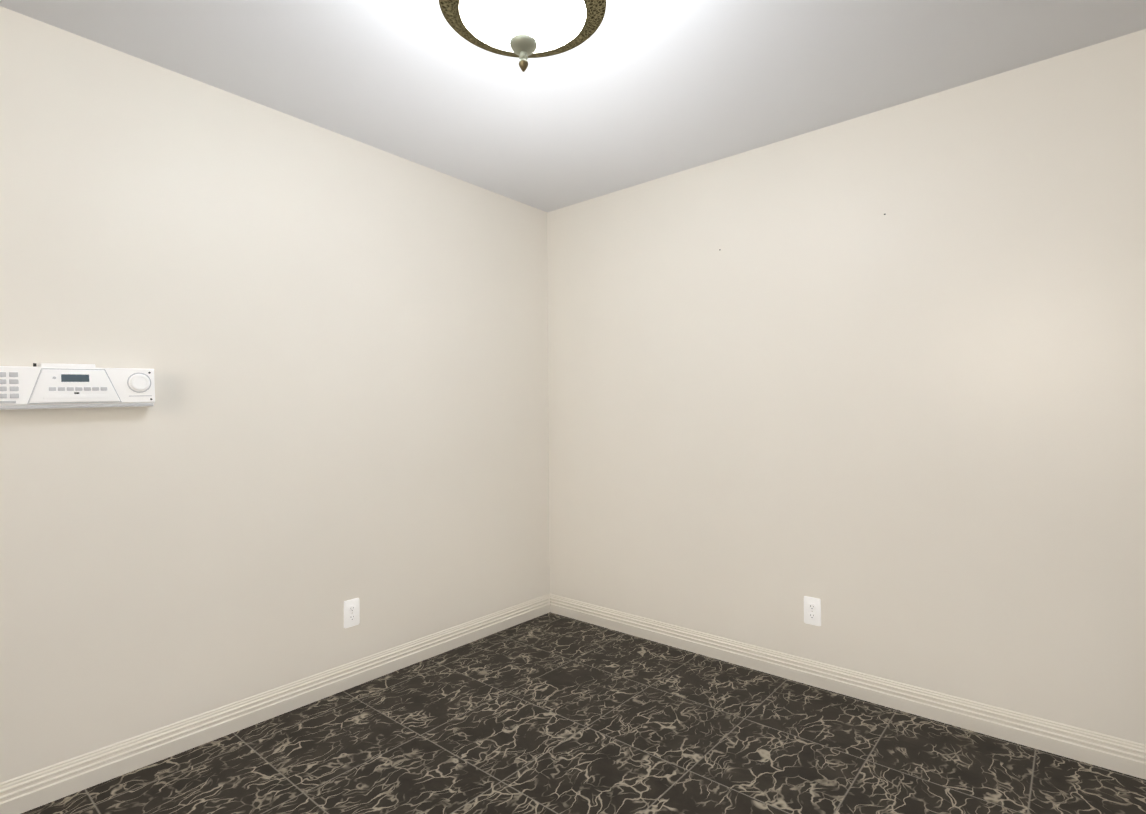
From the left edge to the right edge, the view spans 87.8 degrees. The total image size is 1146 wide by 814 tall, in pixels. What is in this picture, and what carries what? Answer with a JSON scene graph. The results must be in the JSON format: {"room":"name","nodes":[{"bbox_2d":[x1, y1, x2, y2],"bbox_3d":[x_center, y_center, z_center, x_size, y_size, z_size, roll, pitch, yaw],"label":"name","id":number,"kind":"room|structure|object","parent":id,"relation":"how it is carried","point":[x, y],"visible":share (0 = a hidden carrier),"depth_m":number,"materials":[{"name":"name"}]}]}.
{"room":"empty room","nodes":[
{"label":"empty room","id":0,"kind":"room"},
{"bbox_2d":[0,6,549,782],"bbox_3d":[-2.003,0.006,1.545,0.120,2.440,5.840,-1,-1,40],"label":"wall","id":1,"kind":"structure","parent":0,"point":[336,342],"depth_m":2.28,"materials":[{"name":"paint"}]},
{"bbox_2d":[0,363,154,409],"bbox_3d":[-1.582,-0.063,1.888,0.082,0.148,0.422,-1,-1,40],"label":"control panel","id":2,"kind":"object","parent":1,"relation":"attached to","point":[49,386],"visible":1,"depth_m":1.86,"materials":[{"name":"white plastic"}]},
{"bbox_2d":[0,594,551,813],"bbox_3d":[-1.943,1.171,1.484,0.017,0.106,5.600,-1,-1,40],"label":"baseboard","id":3,"kind":"structure","parent":1,"relation":"attached to","point":[36,788],"depth_m":2.25,"materials":[{"name":"white paint"}]},
{"bbox_2d":[344,598,359,627],"bbox_3d":[-0.979,0.912,2.637,0.008,0.118,0.072,-1,-1,40],"label":"electrical outlet","id":4,"kind":"object","parent":1,"relation":"attached to","point":[351,612],"visible":1,"depth_m":2.63,"materials":[{"name":"white plastic"}]},
{"bbox_2d":[0,0,1145,211],"bbox_3d":[-0.553,-1.293,0.331,3.940,0.100,5.840,-1,-1,40],"label":"ceiling","id":5,"kind":"structure","parent":0,"point":[628,93],"depth_m":2.14,"materials":[{"name":"paint"}]},
{"bbox_2d":[439,0,605,71],"bbox_3d":[-0.128,-1.043,1.529,0.426,0.370,0.426,-1,-1,40],"label":"ceiling light","id":6,"kind":"object","parent":5,"relation":"hanging from","point":[523,31],"visible":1,"depth_m":1.51,"materials":[{"name":"white glass"}]},
{"bbox_2d":[21,612,1145,813],"bbox_3d":[-0.535,1.247,0.294,3.940,0.100,5.840,-1,-1,40],"label":"floor","id":7,"kind":"structure","parent":0,"point":[550,713],"depth_m":2.09,"materials":[{"name":"stone"}]},
{"bbox_2d":[547,29,1145,744],"bbox_3d":[1.302,-0.004,2.497,3.700,2.440,0.120,-1,-1,40],"label":"wall","id":8,"kind":"structure","parent":0,"point":[875,383],"depth_m":2.42,"materials":[{"name":"paint"}]},
{"bbox_2d":[804,596,820,625],"bbox_3d":[1.052,0.897,2.617,0.072,0.118,0.008,-1,-1,40],"label":"electrical outlet","id":9,"kind":"object","parent":8,"relation":"attached to","point":[812,610],"visible":1,"depth_m":2.61,"materials":[{"name":"white plastic"}]},
{"bbox_2d":[552,594,1145,779],"bbox_3d":[1.262,1.162,2.430,3.630,0.106,0.017,-1,-1,40],"label":"baseboard","id":10,"kind":"structure","parent":8,"relation":"attached to","point":[1113,753],"depth_m":2.40,"materials":[{"name":"white paint"}]}
]}

